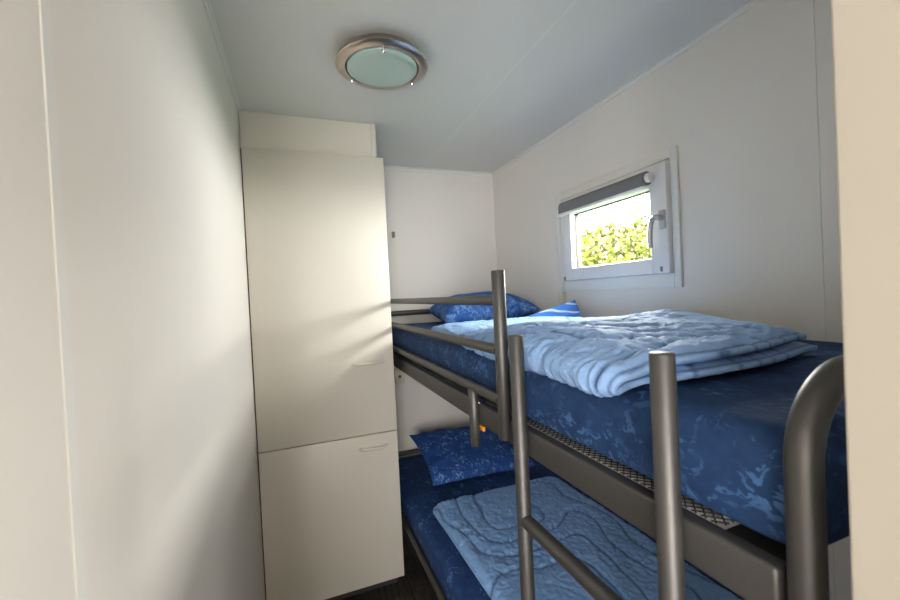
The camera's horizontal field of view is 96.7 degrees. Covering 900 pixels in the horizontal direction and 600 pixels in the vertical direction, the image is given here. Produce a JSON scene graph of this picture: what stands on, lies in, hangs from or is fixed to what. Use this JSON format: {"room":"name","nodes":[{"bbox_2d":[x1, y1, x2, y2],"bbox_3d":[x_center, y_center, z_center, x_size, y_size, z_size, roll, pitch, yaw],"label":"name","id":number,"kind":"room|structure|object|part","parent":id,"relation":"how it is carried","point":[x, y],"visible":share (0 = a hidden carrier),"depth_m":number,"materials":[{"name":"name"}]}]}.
{"room":"bunk bedroom","nodes":[
{"label":"bunk bedroom","id":0,"kind":"room"},
{"bbox_2d":[0,0,264,599],"bbox_3d":[-0.650,0.292,1.131,0.060,2.150,2.380,-3,1,-21],"label":"wall","id":1,"kind":"structure","parent":0,"point":[148,116],"depth_m":0.48,"materials":[{"name":"white paint"}]},
{"bbox_2d":[39,0,86,599],"bbox_3d":[-0.320,0.286,0.350,0.001,2.150,0.016,-3,1,-21],"label":"trim","id":2,"kind":"structure","parent":1,"relation":"attached to","point":[44,5],"depth_m":0.34,"materials":[{"name":"white"}]},
{"bbox_2d":[202,0,241,113],"bbox_3d":[-0.569,-0.777,0.870,0.014,0.016,1.656,-3,1,-21],"label":"trim","id":3,"kind":"structure","parent":1,"relation":"attached to","point":[207,5],"depth_m":1.24,"materials":[{"name":"white"}]},
{"bbox_2d":[340,523,447,599],"bbox_3d":[0.032,1.378,0.155,2.630,0.060,4.680,-3,1,-21],"label":"floor","id":4,"kind":"structure","parent":0,"point":[415,584],"depth_m":1.86,"materials":[{"name":"brown wood"}]},
{"bbox_2d":[239,110,403,599],"bbox_3d":[-0.638,0.280,2.014,0.590,2.149,0.614,-3,1,-21],"label":"wardrobe","id":5,"kind":"object","parent":4,"relation":"on","point":[314,206],"visible":1,"depth_m":1.74,"materials":[{"name":"beige laminate"}]},
{"bbox_3d":[-0.611,-0.717,1.750,0.550,0.153,0.020,-3,1,-21],"label":"panel","id":6,"kind":"part","parent":5,"relation":"part of","materials":[{"name":"beige laminate"}]},
{"bbox_3d":[-0.554,-0.011,1.758,0.585,1.260,0.019,-3,1,-21],"label":"door","id":7,"kind":"part","parent":5,"relation":"part of","materials":[{"name":"beige laminate"}]},
{"bbox_3d":[-0.506,0.963,1.771,0.585,0.682,0.019,-3,1,-21],"label":"door","id":8,"kind":"part","parent":5,"relation":"part of","materials":[{"name":"beige laminate"}]},
{"bbox_3d":[-0.368,0.287,1.806,0.152,0.012,0.032,-3,1,-21],"label":"handle","id":9,"kind":"part","parent":5,"relation":"part of","materials":[{"name":"beige"}]},
{"bbox_3d":[-0.344,0.670,1.812,0.134,0.012,0.032,-3,1,-21],"label":"handle","id":10,"kind":"part","parent":5,"relation":"part of","materials":[{"name":"beige"}]},
{"bbox_2d":[390,270,844,599],"bbox_3d":[0.341,0.613,1.532,0.845,1.400,2.173,-3,1,-21],"label":"bunk bed","id":11,"kind":"object","parent":4,"relation":"on","point":[753,565],"visible":0.58,"depth_m":0.50,"materials":[{"name":"grey metal"}]},
{"bbox_3d":[-0.023,0.684,2.539,0.817,1.267,0.031,-3,1,-21],"label":"frame","id":12,"kind":"part","parent":11,"relation":"part of","materials":[{"name":"grey metal"}]},
{"bbox_3d":[-0.012,1.071,1.396,0.027,0.027,2.142,-3,1,-21],"label":"rail","id":13,"kind":"part","parent":11,"relation":"part of","materials":[{"name":"grey metal"}]},
{"bbox_3d":[0.119,0.127,0.922,0.031,0.390,0.031,-3,1,-21],"label":"guard post","id":14,"kind":"part","parent":11,"relation":"part of","materials":[{"name":"grey metal"}]},
{"bbox_3d":[0.169,0.702,0.850,0.030,1.258,0.030,-3,1,-21],"label":"ladder post","id":15,"kind":"part","parent":11,"relation":"part of","materials":[{"name":"grey metal"}]},
{"bbox_2d":[399,454,744,599],"bbox_3d":[0.374,0.983,1.541,0.832,0.116,2.112,-3,1,-21],"label":"mattress","id":16,"kind":"object","parent":11,"relation":"on","point":[418,495],"visible":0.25,"depth_m":1.82,"materials":[{"name":"blue fabric"}]},
{"bbox_2d":[409,425,536,485],"bbox_3d":[0.117,0.833,2.233,0.618,0.172,0.421,-3,1,-21],"label":"pillow","id":17,"kind":"object","parent":16,"relation":"on","point":[449,455],"visible":0.79,"depth_m":2.13,"materials":[{"name":"blue fabric"}]},
{"bbox_2d":[433,476,740,599],"bbox_3d":[0.469,0.901,1.284,0.685,0.039,1.368,-3,1,-21],"label":"duvet","id":18,"kind":"object","parent":16,"relation":"on","point":[482,527],"visible":0.81,"depth_m":1.45,"materials":[{"name":"blue fabric"}]},
{"bbox_3d":[-0.032,0.305,1.394,0.024,0.056,2.108,-3,1,-21],"label":"rail","id":19,"kind":"part","parent":11,"relation":"part of","materials":[{"name":"grey metal"}]},
{"bbox_2d":[392,321,849,544],"bbox_3d":[0.352,0.189,1.528,0.802,0.132,2.116,-3,1,-21],"label":"mattress","id":20,"kind":"object","parent":11,"relation":"on","point":[732,425],"visible":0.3,"depth_m":0.54,"materials":[{"name":"blue fabric"}]},
{"bbox_2d":[428,291,539,322],"bbox_3d":[0.177,0.034,2.356,0.552,0.166,0.458,-3,1,-14],"label":"pillow","id":21,"kind":"object","parent":20,"relation":"on","point":[517,307],"visible":0.63,"depth_m":2.18,"materials":[{"name":"blue fabric"}]},
{"bbox_2d":[431,300,817,397],"bbox_3d":[0.401,0.080,1.298,0.807,0.128,1.277,-3,1,-21],"label":"duvet","id":22,"kind":"object","parent":20,"relation":"on","point":[601,357],"visible":0.91,"depth_m":0.76,"materials":[{"name":"blue fabric"}]},
{"bbox_3d":[0.297,0.697,0.512,0.030,1.264,0.030,-3,1,-21],"label":"ladder post","id":23,"kind":"part","parent":11,"relation":"part of","materials":[{"name":"grey metal"}]},
{"bbox_3d":[0.363,0.287,0.468,0.062,0.006,0.070,-3,1,-21],"label":"plate","id":24,"kind":"part","parent":11,"relation":"part of","materials":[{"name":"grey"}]},
{"bbox_3d":[0.738,0.674,0.537,0.817,1.267,0.031,-3,1,-21],"label":"frame","id":25,"kind":"part","parent":11,"relation":"part of","materials":[{"name":"grey metal"}]},
{"bbox_2d":[384,170,496,458],"bbox_3d":[-0.353,0.259,2.486,1.460,2.150,0.060,-3,1,-21],"label":"wall","id":26,"kind":"structure","parent":0,"point":[443,244],"depth_m":2.55,"materials":[{"name":"white paint"}]},
{"bbox_2d":[394,369,404,383],"bbox_3d":[-0.310,0.472,2.462,0.062,0.090,0.013,-3,1,-21],"label":"wall socket","id":27,"kind":"object","parent":26,"relation":"attached to","point":[399,375],"visible":0.83,"depth_m":2.46,"materials":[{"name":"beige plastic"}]},
{"bbox_2d":[383,165,491,176],"bbox_3d":[-0.118,-0.819,2.536,0.864,0.022,0.022,-3,1,-21],"label":"trim","id":28,"kind":"structure","parent":26,"relation":"attached to","point":[393,168],"depth_m":2.55,"materials":[{"name":"white"}]},
{"bbox_2d":[210,0,750,172],"bbox_3d":[-0.076,-0.829,0.125,2.630,0.060,4.680,-3,1,-21],"label":"ceiling","id":29,"kind":"structure","parent":0,"point":[281,55],"depth_m":1.37,"materials":[{"name":"white paint"}]},
{"bbox_2d":[335,33,427,90],"bbox_3d":[-0.226,-0.780,1.336,0.303,0.056,0.303,-3,1,-21],"label":"ceiling light","id":30,"kind":"object","parent":29,"relation":"attached to","point":[375,61],"visible":1,"depth_m":1.29,"materials":[{"name":"silver metal"}]},
{"bbox_2d":[424,0,576,164],"bbox_3d":[0.209,-0.832,1.485,0.004,0.001,2.220,-3,1,-21],"label":"trim","id":31,"kind":"structure","parent":29,"relation":"attached to","point":[575,0],"depth_m":1.43,"materials":[{"name":"white"}]},
{"bbox_2d":[493,0,851,599],"bbox_3d":[1.177,0.209,0.596,0.060,2.150,4.680,-3,1,-21],"label":"wall","id":32,"kind":"structure","parent":0,"point":[737,106],"depth_m":1.24,"materials":[{"name":"white paint"}]},
{"bbox_2d":[555,145,683,291],"bbox_3d":[0.678,-0.291,1.729,0.128,0.496,0.704,-3,1,-21],"label":"window","id":33,"kind":"structure","parent":32,"relation":"in","point":[664,269],"depth_m":1.54,"materials":[{"name":"white plastic"}]},
{"bbox_2d":[556,171,654,304],"bbox_3d":[0.641,-0.220,1.749,0.079,0.505,0.616,-3,1,-21],"label":"roller blind","id":34,"kind":"object","parent":33,"relation":"attached to","point":[635,183],"visible":0.88,"depth_m":1.65,"materials":[{"name":"grey fabric"}]},
{"bbox_3d":[0.548,-0.228,1.995,0.021,0.447,0.080,-3,1,5],"label":"cord","id":35,"kind":"part","parent":34,"relation":"part of","materials":[{"name":"white plastic"}]},
{"bbox_3d":[0.711,-0.301,1.733,0.061,0.410,0.632,-3,1,-21],"label":"frame","id":36,"kind":"part","parent":33,"relation":"part of","materials":[{"name":"white plastic"}]},
{"bbox_3d":[0.743,-0.255,1.443,0.043,0.134,0.052,-3,1,-21],"label":"handle","id":37,"kind":"part","parent":33,"relation":"part of","materials":[{"name":"grey"}]},
{"bbox_2d":[491,0,763,175],"bbox_3d":[0.678,-0.849,1.655,0.014,0.016,2.236,-3,1,-21],"label":"trim","id":38,"kind":"structure","parent":32,"relation":"attached to","point":[752,3],"depth_m":1.48,"materials":[{"name":"white"}]},
{"bbox_2d":[811,0,835,599],"bbox_3d":[0.976,0.213,1.039,0.002,2.150,0.006,-3,1,-21],"label":"trim","id":39,"kind":"structure","parent":32,"relation":"attached to","point":[812,1],"depth_m":1.03,"materials":[{"name":"white"}]},
{"bbox_3d":[-0.053,0.276,0.137,2.570,2.150,0.072,-3,1,-21],"label":"wall","id":40,"kind":"structure","parent":0,"visible":0},
{"bbox_2d":[831,0,899,599],"bbox_3d":[0.367,0.298,0.290,0.060,2.060,0.088,-3,1,-21],"label":"trim","id":41,"kind":"structure","parent":40,"relation":"attached to","point":[865,33],"depth_m":0.30,"materials":[{"name":"beige wood"}]},
{"label":"outside","id":42,"kind":"structure","parent":0,"visible":0},
{"bbox_3d":[4.822,1.449,6.639,10.430,0.050,15.000,-3,1,-21],"label":"lawn","id":43,"kind":"structure","parent":42,"visible":0},
{"bbox_2d":[579,209,651,266],"bbox_3d":[2.055,0.351,4.370,1.670,2.504,2.436,-3,1,-14],"label":"flowering bush","id":44,"kind":"object","parent":43,"relation":"on","point":[599,244],"visible":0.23,"depth_m":3.85,"materials":[{"name":"green plant"}]}
]}

